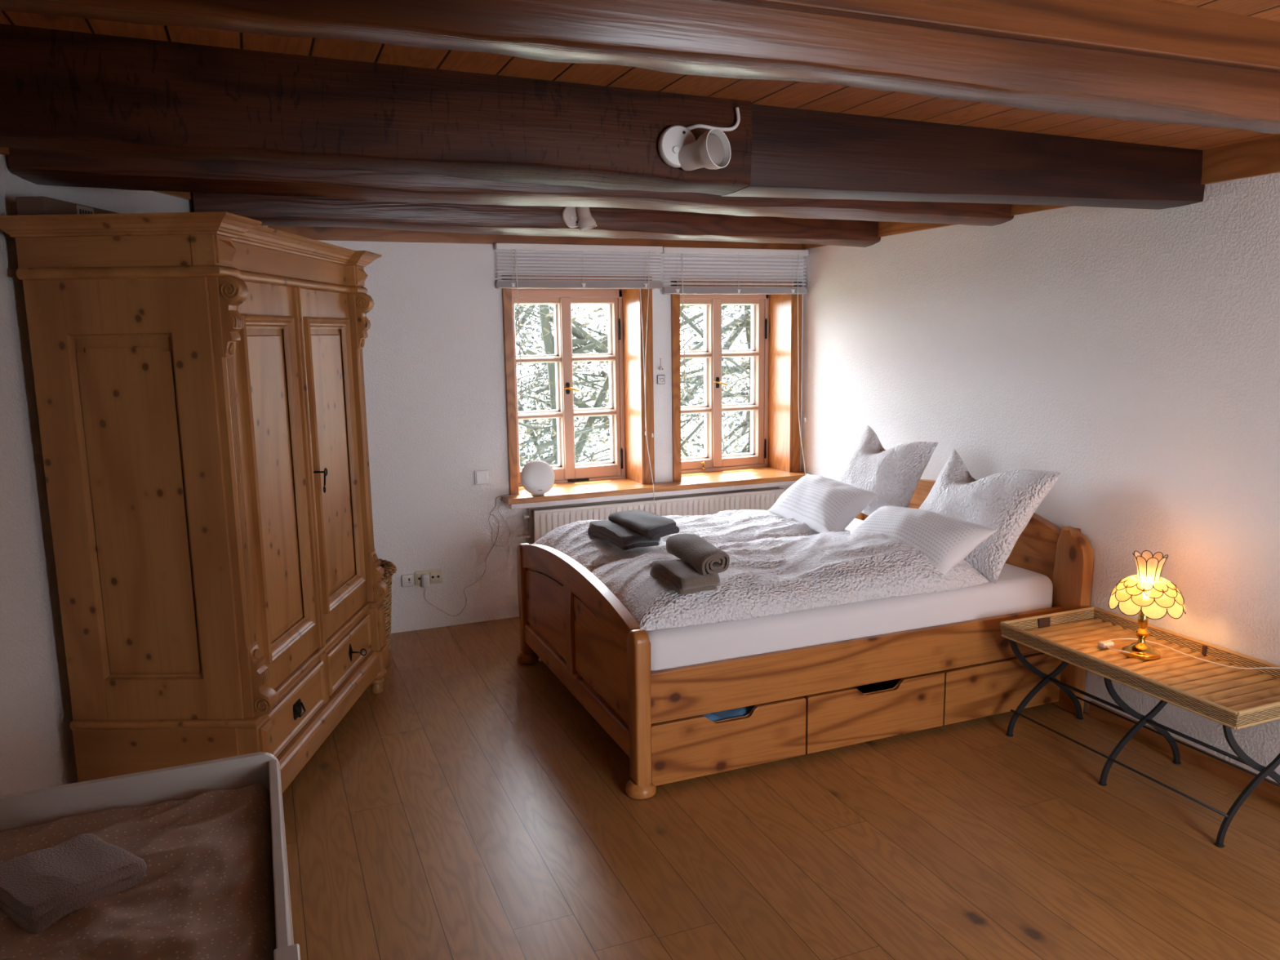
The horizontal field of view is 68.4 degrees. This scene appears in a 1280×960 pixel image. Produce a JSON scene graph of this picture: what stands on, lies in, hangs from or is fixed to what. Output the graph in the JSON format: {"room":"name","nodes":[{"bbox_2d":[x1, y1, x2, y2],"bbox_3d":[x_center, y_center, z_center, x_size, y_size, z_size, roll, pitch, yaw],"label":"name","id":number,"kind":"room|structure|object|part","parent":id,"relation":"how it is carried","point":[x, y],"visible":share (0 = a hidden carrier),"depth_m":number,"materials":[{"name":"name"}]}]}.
{"room":"bedroom","nodes":[
{"label":"bedroom","id":0,"kind":"room"},
{"bbox_2d":[0,154,267,795],"bbox_3d":[-2.062,0.307,1.198,0.200,2.480,8.247,-1,9,1],"label":"wall","id":1,"kind":"structure","parent":0,"point":[37,747],"depth_m":2.97,"materials":[{"name":"white paint"}]},
{"bbox_2d":[0,146,193,200],"bbox_3d":[-1.966,-0.747,1.085,0.022,0.285,7.704,-1,9,1],"label":"trim","id":2,"kind":"structure","parent":1,"relation":"attached to","point":[3,150],"depth_m":3.88,"materials":[{"name":"brown wood"}]},
{"bbox_2d":[316,240,804,633],"bbox_3d":[-0.489,-0.436,5.845,3.900,2.450,0.410,-4,10,-22],"label":"wall","id":3,"kind":"structure","parent":0,"point":[433,349],"depth_m":5.39,"materials":[{"name":"white paint"}]},
{"bbox_2d":[401,573,414,586],"bbox_3d":[-1.332,0.578,5.413,0.072,0.072,0.025,-4,10,-22],"label":"socket","id":4,"kind":"object","parent":3,"relation":"attached to","point":[407,580],"visible":1,"depth_m":5.40,"materials":[{"name":"white plastic"}]},
{"bbox_2d":[414,568,442,585],"bbox_3d":[-1.224,0.563,5.457,0.157,0.084,0.021,-4,10,-22],"label":"power socket","id":5,"kind":"object","parent":3,"relation":"attached to","point":[435,575],"visible":0.94,"depth_m":5.46,"materials":[{"name":"beige plastic"}]},
{"bbox_2d":[421,567,485,616],"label":"power cord","id":6,"kind":"object","parent":5,"relation":"in","point":[424,578],"depth_m":5.41,"materials":[{"name":"white plastic"}]},
{"bbox_3d":[-0.937,0.440,5.533,0.668,0.714,0.064,-4,10,-22],"label":"cord","id":7,"kind":"part","parent":6,"relation":"part of","materials":[{"name":"grey plastic"}]},
{"bbox_2d":[474,470,488,484],"bbox_3d":[-0.922,-0.014,5.494,0.082,0.083,0.022,-4,10,-22],"label":"light switch","id":8,"kind":"object","parent":3,"relation":"attached to","point":[481,477],"visible":1,"depth_m":5.49,"materials":[{"name":"white plastic"}]},
{"bbox_2d":[267,226,805,249],"bbox_3d":[-0.491,-1.470,5.452,3.356,0.225,0.020,-4,10,-22],"label":"ceiling beam","id":9,"kind":"structure","parent":3,"relation":"attached to","point":[326,233],"depth_m":5.29,"materials":[{"name":"brown wood"}]},
{"bbox_2d":[501,275,654,494],"bbox_3d":[-0.418,-0.596,5.811,0.926,1.275,0.386,-4,10,-22],"label":"window","id":10,"kind":"structure","parent":3,"relation":"in","point":[629,457],"depth_m":5.89,"materials":[{"name":"brown wood"}]},
{"bbox_3d":[-0.754,-0.540,5.483,0.052,1.273,0.025,-4,10,-22],"label":"casing","id":11,"kind":"part","parent":10,"relation":"part of","materials":[{"name":"brown wood"}]},
{"bbox_3d":[-0.651,-0.558,5.864,0.371,1.146,0.048,-4,10,-22],"label":"sash","id":12,"kind":"part","parent":10,"relation":"part of","materials":[{"name":"beige paint"}]},
{"bbox_3d":[-0.452,-0.575,5.903,0.026,0.072,0.005,-4,10,-22],"label":"handle","id":13,"kind":"part","parent":10,"relation":"part of","materials":[{"name":"black metal"}]},
{"bbox_3d":[-0.484,-0.584,5.937,0.800,1.213,0.085,-4,10,-22],"label":"frame","id":14,"kind":"part","parent":10,"relation":"part of","materials":[{"name":"beige paint"}]},
{"bbox_3d":[-0.428,-0.568,5.893,0.101,0.037,0.041,-4,10,-22],"label":"lever","id":15,"kind":"part","parent":10,"relation":"part of","materials":[{"name":"gold metal"}]},
{"bbox_3d":[-0.359,-1.171,5.551,0.926,0.060,0.025,-4,10,-22],"label":"casing","id":16,"kind":"part","parent":10,"relation":"part of","materials":[{"name":"brown wood"}]},
{"bbox_2d":[494,243,662,506],"bbox_3d":[-0.310,-0.590,5.558,1.018,1.559,0.159,-4,10,-22],"label":"blind","id":17,"kind":"object","parent":10,"relation":"attached to","point":[517,284],"visible":1,"depth_m":5.48,"materials":[{"name":"white plastic"}]},
{"bbox_3d":[-0.342,-1.350,5.490,1.018,0.036,0.048,-4,10,-22],"label":"head rail","id":18,"kind":"part","parent":17,"relation":"part of","materials":[{"name":"white plastic"}]},
{"bbox_3d":[-0.339,-1.142,5.523,1.010,0.040,0.048,-4,10,-22],"label":"rail","id":19,"kind":"part","parent":17,"relation":"part of","materials":[{"name":"grey"}]},
{"bbox_3d":[0.019,-0.713,5.694,0.030,0.892,0.012,-4,10,-22],"label":"pull cord","id":20,"kind":"part","parent":17,"relation":"part of","materials":[{"name":"fabric"}]},
{"bbox_3d":[0.066,-0.601,5.681,0.043,1.530,0.103,-4,10,-22],"label":"pull cord","id":21,"kind":"part","parent":17,"relation":"part of","materials":[{"name":"fabric"}]},
{"bbox_3d":[-0.309,-0.585,6.002,0.366,1.146,0.048,-4,10,-22],"label":"sash","id":22,"kind":"part","parent":10,"relation":"part of","materials":[{"name":"beige paint"}]},
{"bbox_3d":[0.048,-0.604,5.805,0.066,1.273,0.025,-4,10,-22],"label":"casing","id":23,"kind":"part","parent":10,"relation":"part of","materials":[{"name":"brown wood"}]},
{"bbox_2d":[505,480,796,509],"bbox_3d":[0.167,0.072,5.893,2.027,0.032,0.140,-4,10,-22],"label":"trim","id":24,"kind":"structure","parent":3,"relation":"attached to","point":[788,482],"depth_m":5.77,"materials":[{"name":"white paint"}]},
{"bbox_2d":[523,486,783,544],"bbox_3d":[0.151,0.388,5.942,1.797,0.573,0.124,-4,10,-22],"label":"radiator","id":25,"kind":"object","parent":3,"relation":"attached to","point":[541,520],"visible":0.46,"depth_m":5.84,"materials":[{"name":"white metal"}]},
{"bbox_2d":[501,466,811,504],"bbox_3d":[0.109,0.023,5.999,2.048,0.033,0.428,-4,10,-22],"label":"window sill","id":26,"kind":"structure","parent":3,"relation":"attached to","point":[618,486],"depth_m":5.88,"materials":[{"name":"brown wood"}]},
{"bbox_2d":[485,459,555,560],"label":"light","id":27,"kind":"object","parent":26,"relation":"on","point":[537,477],"depth_m":5.50,"materials":[{"name":"glass"}]},
{"bbox_2d":[657,374,665,384],"bbox_3d":[0.130,-0.622,5.840,0.052,0.056,0.015,-4,10,-22],"label":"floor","id":28,"kind":"structure","parent":3,"relation":"attached to","point":[660,379],"depth_m":5.83,"materials":[{"name":"grey"}]},
{"bbox_2d":[671,278,802,481],"bbox_3d":[0.561,-0.668,6.204,0.925,1.265,0.386,-4,10,-22],"label":"window","id":29,"kind":"structure","parent":3,"relation":"in","point":[773,406],"depth_m":6.30,"materials":[{"name":"brown wood"}]},
{"bbox_3d":[0.225,-0.612,5.877,0.052,1.263,0.025,-4,10,-22],"label":"casing","id":30,"kind":"part","parent":29,"relation":"part of","materials":[{"name":"brown wood"}]},
{"bbox_3d":[0.322,-0.634,6.255,0.360,1.132,0.048,-4,10,-22],"label":"sash","id":31,"kind":"part","parent":29,"relation":"part of","materials":[{"name":"beige paint"}]},
{"bbox_3d":[0.518,-0.651,6.293,0.026,0.072,0.005,-4,10,-22],"label":"handle","id":32,"kind":"part","parent":29,"relation":"part of","materials":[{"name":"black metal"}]},
{"bbox_3d":[0.542,-0.644,6.283,0.101,0.037,0.041,-4,10,-22],"label":"lever","id":33,"kind":"part","parent":29,"relation":"part of","materials":[{"name":"gold metal"}]},
{"bbox_3d":[0.496,-0.656,6.331,0.803,1.203,0.085,-4,10,-22],"label":"frame","id":34,"kind":"part","parent":29,"relation":"part of","materials":[{"name":"beige paint"}]},
{"bbox_2d":[661,246,808,475],"bbox_3d":[0.632,-0.694,5.939,1.011,1.496,0.147,-4,10,-22],"label":"blind","id":35,"kind":"object","parent":29,"relation":"attached to","point":[682,290],"visible":0.98,"depth_m":5.87,"materials":[{"name":"white plastic"}]},
{"bbox_3d":[0.603,-1.421,5.870,1.011,0.036,0.048,-4,10,-22],"label":"head rail","id":36,"kind":"part","parent":35,"relation":"part of","materials":[{"name":"white plastic"}]},
{"bbox_3d":[0.606,-1.185,5.907,1.003,0.040,0.048,-4,10,-22],"label":"rail","id":37,"kind":"part","parent":35,"relation":"part of","materials":[{"name":"grey"}]},
{"bbox_3d":[0.976,-1.330,6.009,0.005,0.212,0.003,0,9,4],"label":"ladder cord","id":38,"kind":"part","parent":35,"relation":"part of","materials":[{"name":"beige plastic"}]},
{"bbox_3d":[1.049,-0.706,6.079,0.021,1.465,0.090,-7,11,-35],"label":"pull cord","id":39,"kind":"part","parent":35,"relation":"part of","materials":[{"name":"fabric"}]},
{"bbox_3d":[0.620,-1.238,5.945,0.925,0.060,0.025,-4,10,-22],"label":"casing","id":40,"kind":"part","parent":29,"relation":"part of","materials":[{"name":"brown wood"}]},
{"bbox_3d":[0.666,-0.661,6.393,0.380,1.132,0.048,-4,10,-22],"label":"sash","id":41,"kind":"part","parent":29,"relation":"part of","materials":[{"name":"beige paint"}]},
{"bbox_3d":[1.028,-0.675,6.199,0.063,1.263,0.025,-4,10,-22],"label":"casing","id":42,"kind":"part","parent":29,"relation":"part of","materials":[{"name":"brown wood"}]},
{"bbox_2d":[0,0,1279,150],"bbox_3d":[-0.561,-0.982,1.744,7.200,0.181,7.690,-4,10,-22],"label":"ceiling","id":43,"kind":"structure","parent":0,"point":[826,97],"depth_m":2.51,"materials":[{"name":"wood"}]},
{"bbox_2d":[0,23,751,195],"bbox_3d":[-0.853,-0.916,2.363,2.460,0.277,0.204,-4,10,-22],"label":"ceiling beam","id":44,"kind":"structure","parent":43,"relation":"attached to","point":[62,91],"depth_m":2.32,"materials":[{"name":"brown wood"}]},
{"bbox_2d":[657,106,740,170],"bbox_3d":[0.191,-0.952,2.606,0.254,0.191,0.150,-4,10,-22],"label":"spotlight","id":45,"kind":"object","parent":44,"relation":"attached to","point":[677,147],"visible":1,"depth_m":2.60,"materials":[{"name":"white"}]},
{"bbox_3d":[0.106,-0.931,2.631,0.112,0.112,0.022,-4,10,-22],"label":"wall plate","id":46,"kind":"part","parent":45,"relation":"part of","materials":[{"name":"white"}]},
{"bbox_3d":[0.191,-0.905,2.588,0.053,0.086,0.087,8,13,44],"label":"reflector bulb","id":47,"kind":"part","parent":45,"relation":"part of","materials":[{"name":"beige"}]},
{"bbox_2d":[7,147,1013,226],"bbox_3d":[-0.132,-1.165,3.693,3.966,0.212,0.176,-4,10,-22],"label":"ceiling beam","id":48,"kind":"structure","parent":43,"relation":"attached to","point":[46,167],"depth_m":3.36,"materials":[{"name":"wood"}]},
{"bbox_2d":[192,191,880,247],"bbox_3d":[-0.299,-1.319,4.737,3.522,0.216,0.176,-4,10,-22],"label":"ceiling beam","id":49,"kind":"structure","parent":43,"relation":"attached to","point":[271,211],"depth_m":4.57,"materials":[{"name":"wood"}]},
{"bbox_2d":[561,206,596,231],"bbox_3d":[-0.290,-1.283,4.595,0.159,0.129,0.103,-4,10,-22],"label":"spotlight","id":50,"kind":"object","parent":49,"relation":"attached to","point":[572,217],"visible":0.88,"depth_m":4.60,"materials":[{"name":"white"}]},
{"bbox_3d":[-0.328,-1.295,4.622,0.112,0.112,0.022,-4,10,-22],"label":"wall plate","id":51,"kind":"part","parent":50,"relation":"part of","materials":[{"name":"white"}]},
{"bbox_2d":[0,0,1279,133],"bbox_3d":[0.213,-0.846,1.693,4.774,0.250,0.177,-4,10,-22],"label":"ceiling beam","id":52,"kind":"structure","parent":43,"relation":"attached to","point":[700,37],"depth_m":1.64,"materials":[{"name":"brown wood"}]},
{"bbox_2d":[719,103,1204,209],"bbox_3d":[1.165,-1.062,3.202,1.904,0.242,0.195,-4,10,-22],"label":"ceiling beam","id":53,"kind":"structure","parent":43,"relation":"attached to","point":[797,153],"depth_m":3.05,"materials":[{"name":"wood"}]},
{"bbox_2d":[715,0,1279,73],"bbox_3d":[0.340,-0.866,1.640,4.574,0.102,0.030,-4,10,-22],"label":"ceiling beam","id":54,"kind":"structure","parent":43,"relation":"attached to","point":[1157,28],"depth_m":1.85,"materials":[{"name":"brown wood"}]},
{"bbox_2d":[282,617,1279,959],"bbox_3d":[-0.360,1.462,1.991,7.000,0.100,7.310,-4,10,-22],"label":"floor","id":55,"kind":"structure","parent":0,"point":[471,806],"depth_m":3.17,"materials":[{"name":"brown wood"}]},
{"bbox_2d":[0,751,300,959],"bbox_3d":[-0.992,1.137,1.662,0.772,0.664,1.436,-4,10,-22],"label":"frame","id":56,"kind":"object","parent":55,"relation":"on","point":[19,810],"visible":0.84,"depth_m":2.25,"materials":[{"name":"white plastic"}]},
{"bbox_2d":[0,784,275,959],"bbox_3d":[-1.001,0.929,1.628,0.698,0.162,1.386,-4,10,-22],"label":"blanket","id":57,"kind":"object","parent":56,"relation":"on","point":[206,891],"visible":0.8,"depth_m":1.90,"materials":[{"name":"fabric"}]},
{"bbox_2d":[0,833,146,933],"bbox_3d":[-1.160,0.800,1.907,0.215,0.073,0.228,5,11,33],"label":"towel","id":58,"kind":"object","parent":57,"relation":"on","point":[38,888],"visible":1,"depth_m":1.86,"materials":[{"name":"beige fabric"}]},
{"bbox_3d":[-0.662,0.974,1.773,0.022,0.342,1.396,-4,10,-22],"label":"panel","id":59,"kind":"part","parent":56,"relation":"part of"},
{"bbox_2d":[0,211,389,792],"bbox_3d":[-1.545,0.112,3.721,0.717,2.063,1.605,-1,9,1],"label":"wardrobe","id":60,"kind":"object","parent":55,"relation":"on","point":[198,377],"visible":0.93,"depth_m":3.06,"materials":[{"name":"brown wood"}]},
{"bbox_2d":[15,196,120,215],"bbox_3d":[-1.835,-0.858,3.068,0.089,0.064,0.450,-1,9,1],"label":"cardboard box","id":61,"kind":"object","parent":60,"relation":"on","point":[26,206],"visible":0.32,"depth_m":2.87,"materials":[{"name":"brown"}]},
{"bbox_3d":[-1.607,0.084,2.998,0.539,1.425,0.024,-1,9,1],"label":"panel","id":62,"kind":"part","parent":60,"relation":"part of","materials":[{"name":"brown wood"}]},
{"bbox_3d":[-1.560,-0.879,3.564,0.716,0.057,1.605,-1,9,1],"label":"cornice","id":63,"kind":"part","parent":60,"relation":"part of","materials":[{"name":"brown wood"}]},
{"bbox_3d":[-1.327,0.074,3.038,0.030,1.435,0.115,-1,9,1],"label":"frame","id":64,"kind":"part","parent":60,"relation":"part of","materials":[{"name":"brown wood"}]},
{"bbox_3d":[-1.550,0.688,3.812,0.613,0.029,1.483,-1,9,1],"label":"waist moulding","id":65,"kind":"part","parent":60,"relation":"part of","materials":[{"name":"brown wood"}]},
{"bbox_3d":[-1.311,0.017,3.374,0.024,1.416,0.561,-1,9,1],"label":"door","id":66,"kind":"part","parent":60,"relation":"part of","materials":[{"name":"brown wood"}]},
{"bbox_3d":[-1.312,0.014,3.374,0.018,1.121,0.371,-1,9,1],"label":"door panel","id":67,"kind":"part","parent":60,"relation":"part of","materials":[{"name":"brown wood"}]},
{"bbox_3d":[-1.289,0.014,3.374,0.028,1.189,0.439,-1,9,1],"label":"panel moulding","id":68,"kind":"part","parent":60,"relation":"part of","materials":[{"name":"brown wood"}]},
{"bbox_3d":[-1.283,0.855,3.517,0.024,0.174,0.568,-1,9,1],"label":"drawer","id":69,"kind":"part","parent":60,"relation":"part of","materials":[{"name":"brown wood"}]},
{"bbox_3d":[-1.279,0.855,3.517,0.004,0.060,0.072,-1,9,1],"label":"pull plate","id":70,"kind":"part","parent":60,"relation":"part of","materials":[{"name":"black metal"}]},
{"bbox_3d":[-1.267,0.857,3.517,0.020,0.039,0.059,-1,9,1],"label":"drawer pull","id":71,"kind":"part","parent":60,"relation":"part of","materials":[{"name":"black metal"}]},
{"bbox_3d":[-1.304,0.813,3.829,0.032,0.237,1.445,-1,9,1],"label":"drawer rail","id":72,"kind":"part","parent":60,"relation":"part of","materials":[{"name":"brown wood"}]},
{"bbox_3d":[-1.304,-0.082,3.983,0.018,1.121,0.434,-1,9,1],"label":"door panel","id":73,"kind":"part","parent":60,"relation":"part of","materials":[{"name":"brown wood"}]},
{"bbox_3d":[-1.303,-0.080,3.983,0.024,1.416,0.624,-1,9,1],"label":"door","id":74,"kind":"part","parent":60,"relation":"part of","materials":[{"name":"brown wood"}]},
{"bbox_3d":[-1.281,-0.083,3.982,0.028,1.189,0.502,-1,9,1],"label":"panel moulding","id":75,"kind":"part","parent":60,"relation":"part of","materials":[{"name":"brown wood"}]},
{"bbox_3d":[-1.274,0.757,4.137,0.024,0.174,0.568,-1,9,1],"label":"drawer","id":76,"kind":"part","parent":60,"relation":"part of","materials":[{"name":"brown wood"}]},
{"bbox_3d":[-1.270,0.757,4.137,0.004,0.080,0.044,-1,9,1],"label":"keyhole plate","id":77,"kind":"part","parent":60,"relation":"part of","materials":[{"name":"black metal"}]},
{"bbox_3d":[-1.309,-0.135,4.352,0.030,1.435,0.115,-1,9,1],"label":"frame","id":78,"kind":"part","parent":60,"relation":"part of","materials":[{"name":"brown wood"}]},
{"bbox_2d":[377,558,396,652],"bbox_3d":[-1.531,0.701,5.035,0.477,0.487,0.477,-4,10,-22],"label":"wicker basket","id":79,"kind":"object","parent":55,"relation":"on","point":[389,567],"visible":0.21,"depth_m":5.02,"materials":[{"name":"brown"}]},
{"bbox_2d":[516,479,1093,799],"bbox_3d":[0.641,0.541,4.518,2.137,0.900,1.765,-4,10,-22],"label":"bed","id":80,"kind":"object","parent":55,"relation":"on","point":[822,697],"visible":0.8,"depth_m":3.83,"materials":[{"name":"brown wood"}]},
{"bbox_3d":[-0.591,0.613,4.883,0.060,0.582,0.084,-4,10,-22],"label":"post","id":81,"kind":"part","parent":80,"relation":"part of","materials":[{"name":"brown wood"}]},
{"bbox_3d":[-0.450,0.603,4.521,0.015,0.346,0.682,-4,10,-22],"label":"panel","id":82,"kind":"part","parent":80,"relation":"part of","materials":[{"name":"brown wood"}]},
{"bbox_3d":[-0.439,0.601,4.522,0.012,0.413,0.728,-4,10,-22],"label":"panel","id":83,"kind":"part","parent":80,"relation":"part of","materials":[{"name":"brown wood"}]},
{"bbox_3d":[-0.294,0.895,4.197,0.041,0.100,1.515,-4,10,-22],"label":"rail","id":84,"kind":"part","parent":80,"relation":"part of","materials":[{"name":"brown wood"}]},
{"bbox_3d":[-0.300,0.453,4.127,0.044,0.201,1.495,-4,10,-22],"label":"footboard","id":85,"kind":"part","parent":80,"relation":"part of","materials":[{"name":"brown wood"}]},
{"bbox_3d":[-0.152,0.713,3.800,0.015,0.346,0.682,-4,10,-22],"label":"panel","id":86,"kind":"part","parent":80,"relation":"part of","materials":[{"name":"brown wood"}]},
{"bbox_3d":[-0.141,0.711,3.802,0.012,0.413,0.728,-4,10,-22],"label":"panel","id":87,"kind":"part","parent":80,"relation":"part of","materials":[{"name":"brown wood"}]},
{"bbox_3d":[-0.002,0.830,3.456,0.060,0.582,0.084,-4,10,-22],"label":"post","id":88,"kind":"part","parent":80,"relation":"part of","materials":[{"name":"brown wood"}]},
{"bbox_2d":[653,704,758,724],"bbox_3d":[0.250,0.964,3.833,0.330,0.217,0.440,-4,10,-22],"label":"bedding","id":89,"kind":"object","parent":80,"relation":"in","point":[744,711],"visible":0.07,"depth_m":3.65,"materials":[{"name":"blue fabric"}]},
{"bbox_3d":[0.345,0.996,3.607,0.662,0.236,0.020,-4,10,-22],"label":"drawer","id":90,"kind":"part","parent":80,"relation":"part of","materials":[{"name":"brown wood"}]},
{"bbox_2d":[646,518,1053,671],"bbox_3d":[0.649,0.486,4.524,1.981,0.197,1.538,-4,10,-22],"label":"mattress","id":91,"kind":"object","parent":80,"relation":"on","point":[1016,589],"visible":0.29,"depth_m":3.78,"materials":[{"name":"white"}]},
{"bbox_2d":[533,509,849,572],"bbox_3d":[0.293,0.269,4.785,1.569,0.159,0.809,-4,10,-22],"label":"duvet","id":92,"kind":"object","parent":91,"relation":"on","point":[572,540],"visible":0.42,"depth_m":4.62,"materials":[{"name":"white fabric"}]},
{"bbox_2d":[587,520,660,550],"bbox_3d":[-0.079,0.242,4.435,0.199,0.088,0.411,-6,10,-27],"label":"towel","id":93,"kind":"object","parent":92,"relation":"on","point":[625,538],"visible":0.77,"depth_m":4.31,"materials":[{"name":"grey fabric"}]},
{"bbox_2d":[608,509,679,540],"bbox_3d":[0.013,0.199,4.380,0.176,0.078,0.406,-6,10,-27],"label":"towel","id":94,"kind":"object","parent":93,"relation":"on","point":[651,526],"visible":1,"depth_m":4.26,"materials":[{"name":"grey fabric"}]},
{"bbox_2d":[768,473,878,533],"bbox_3d":[0.919,0.119,4.894,0.360,0.249,0.770,-4,10,-22],"label":"pillow","id":95,"kind":"object","parent":92,"relation":"on","point":[825,504],"visible":0.88,"depth_m":4.72,"materials":[{"name":"fabric"}]},
{"bbox_2d":[591,530,991,631],"bbox_3d":[0.627,0.358,4.090,1.672,0.191,0.815,-4,10,-22],"label":"duvet","id":96,"kind":"object","parent":91,"relation":"on","point":[766,576],"visible":0.75,"depth_m":3.86,"materials":[{"name":"white fabric"}]},
{"bbox_2d":[649,559,719,595],"bbox_3d":[0.170,0.363,3.649,0.173,0.085,0.314,-4,10,-22],"label":"towel","id":97,"kind":"object","parent":96,"relation":"on","point":[678,574],"visible":0.88,"depth_m":3.55,"materials":[{"name":"brown fabric"}]},
{"bbox_2d":[666,533,729,575],"bbox_3d":[0.221,0.278,3.690,0.126,0.099,0.370,-4,10,-20],"label":"towel","id":98,"kind":"object","parent":97,"relation":"on","point":[700,554],"visible":1,"depth_m":3.58,"materials":[{"name":"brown fabric"}]},
{"bbox_2d":[849,506,997,574],"bbox_3d":[1.205,0.267,4.191,0.297,0.263,0.677,-6,10,-30],"label":"pillow","id":99,"kind":"object","parent":96,"relation":"on","point":[946,541],"visible":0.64,"depth_m":4.05,"materials":[{"name":"fabric"}]},
{"bbox_2d":[835,424,938,515],"bbox_3d":[1.259,-0.032,5.050,0.273,0.488,0.708,-4,10,-22],"label":"pillow","id":100,"kind":"object","parent":91,"relation":"on","point":[894,474],"visible":0.66,"depth_m":4.86,"materials":[{"name":"white fabric"}]},
{"bbox_2d":[919,448,1063,584],"bbox_3d":[1.519,0.143,4.345,0.306,0.504,0.807,-4,10,-22],"label":"pillow","id":101,"kind":"object","parent":91,"relation":"on","point":[1006,502],"visible":0.7,"depth_m":4.13,"materials":[{"name":"white fabric"}]},
{"bbox_3d":[0.949,0.729,3.826,1.993,0.193,0.026,-4,10,-22],"label":"rail","id":102,"kind":"part","parent":80,"relation":"part of","materials":[{"name":"brown wood"}]},
{"bbox_3d":[1.298,0.394,5.644,0.062,0.820,0.160,-4,10,-22],"label":"head post","id":103,"kind":"part","parent":80,"relation":"part of","materials":[{"name":"brown wood"}]},
{"bbox_3d":[0.968,0.947,3.857,0.668,0.236,0.020,-4,10,-22],"label":"drawer","id":104,"kind":"part","parent":80,"relation":"part of","materials":[{"name":"brown wood"}]},
{"bbox_3d":[1.607,0.391,4.895,0.028,0.550,1.505,-4,10,-22],"label":"panel","id":105,"kind":"part","parent":80,"relation":"part of","materials":[{"name":"brown wood"}]},
{"bbox_3d":[1.601,0.147,4.855,0.048,0.254,1.505,-4,10,-22],"label":"headboard","id":106,"kind":"part","parent":80,"relation":"part of","materials":[{"name":"brown wood"}]},
{"bbox_3d":[1.581,0.899,4.103,0.641,0.236,0.020,-4,10,-22],"label":"panel","id":107,"kind":"part","parent":80,"relation":"part of","materials":[{"name":"brown wood"}]},
{"bbox_3d":[1.905,0.617,4.176,0.062,0.820,0.160,-4,10,-22],"label":"head post","id":108,"kind":"part","parent":80,"relation":"part of","materials":[{"name":"brown wood"}]},
{"bbox_2d":[1005,639,1279,848],"bbox_3d":[1.909,0.903,3.576,0.436,0.443,0.990,-4,10,-22],"label":"stand","id":109,"kind":"object","parent":55,"relation":"on","point":[1162,730],"visible":0.74,"depth_m":3.52,"materials":[{"name":"grey metal"}]},
{"bbox_2d":[999,606,1279,729],"bbox_3d":[1.904,0.662,3.493,0.523,0.062,1.024,-4,10,-22],"label":"wooden tray","id":110,"kind":"object","parent":109,"relation":"on","point":[1236,699],"visible":0.94,"depth_m":3.45,"materials":[{"name":"brown"}]},
{"bbox_2d":[1097,550,1279,669],"bbox_3d":[1.991,0.488,3.416,0.259,0.392,0.600,-6,11,-32],"label":"table lamp","id":111,"kind":"object","parent":110,"relation":"on","point":[1146,593],"visible":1,"depth_m":3.49,"materials":[{"name":"glass"}]},
{"bbox_2d":[1097,640,1114,648],"bbox_3d":[1.805,0.635,3.651,0.055,0.018,0.033,-4,10,-22],"label":"switch","id":112,"kind":"object","parent":111,"relation":"attached to","point":[1107,643],"depth_m":3.64,"materials":[{"name":"beige"}]},
{"bbox_3d":[1.897,0.532,3.555,0.054,0.165,0.054,-4,10,-22],"label":"stem","id":113,"kind":"part","parent":111,"relation":"part of","materials":[{"name":"gold metal"}]},
{"bbox_3d":[1.906,0.382,3.535,0.254,0.213,0.254,-4,10,-22],"label":"lamp shade","id":114,"kind":"part","parent":111,"relation":"part of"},
{"bbox_3d":[2.067,0.637,3.510,0.610,0.048,0.207,5,11,34],"label":"cord","id":115,"kind":"part","parent":111,"relation":"part of","materials":[{"name":"beige plastic"}]},
{"bbox_2d":[800,172,1279,782],"bbox_3d":[2.476,-0.019,2.925,0.200,2.450,7.492,-4,10,-21],"label":"wall","id":116,"kind":"structure","parent":0,"point":[1131,354],"depth_m":3.94,"materials":[{"name":"white paint"}]},
{"bbox_2d":[802,134,1279,248],"bbox_3d":[2.321,-1.065,2.813,0.022,0.164,7.092,-4,10,-21],"label":"trim","id":117,"kind":"structure","parent":116,"relation":"attached to","point":[1260,157],"depth_m":3.37,"materials":[{"name":"brown wood"}]},
{"bbox_2d":[1088,700,1279,804],"bbox_3d":[2.804,1.326,2.016,0.016,0.068,4.601,-4,10,-21],"label":"baseboard","id":118,"kind":"structure","parent":116,"relation":"attached to","point":[1268,790],"depth_m":3.67,"materials":[{"name":"brown wood"}]},
{"label":"outside","id":119,"kind":"structure","parent":0,"visible":0},
{"bbox_2d":[517,373,749,463],"bbox_3d":[-8.866,-2.675,48.486,100.000,0.200,83.800,-4,10,-22],"label":"ground","id":120,"kind":"structure","parent":119,"point":[687,427],"depth_m":45.38,"materials":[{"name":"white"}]},
{"bbox_2d":[514,304,683,462],"bbox_3d":[-2.278,-2.720,17.107,7.040,9.504,4.183,-4,10,-22],"label":"tree","id":121,"kind":"object","parent":120,"relation":"on","point":[525,316],"visible":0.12,"depth_m":17.21,"materials":[{"name":"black plant"}]},
{"bbox_2d":[514,304,751,466],"bbox_3d":[-0.343,-0.804,9.602,5.287,8.003,3.475,-4,10,-22],"label":"tree","id":122,"kind":"object","parent":120,"relation":"on","point":[584,343],"visible":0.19,"depth_m":9.21,"materials":[{"name":"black plant"}]},
{"bbox_2d":[548,305,751,456],"bbox_3d":[1.391,-1.958,13.537,5.989,9.003,3.285,-4,10,-22],"label":"tree","id":123,"kind":"object","parent":120,"relation":"on","point":[746,319],"visible":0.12,"depth_m":13.43,"materials":[{"name":"black plant"}]}
]}

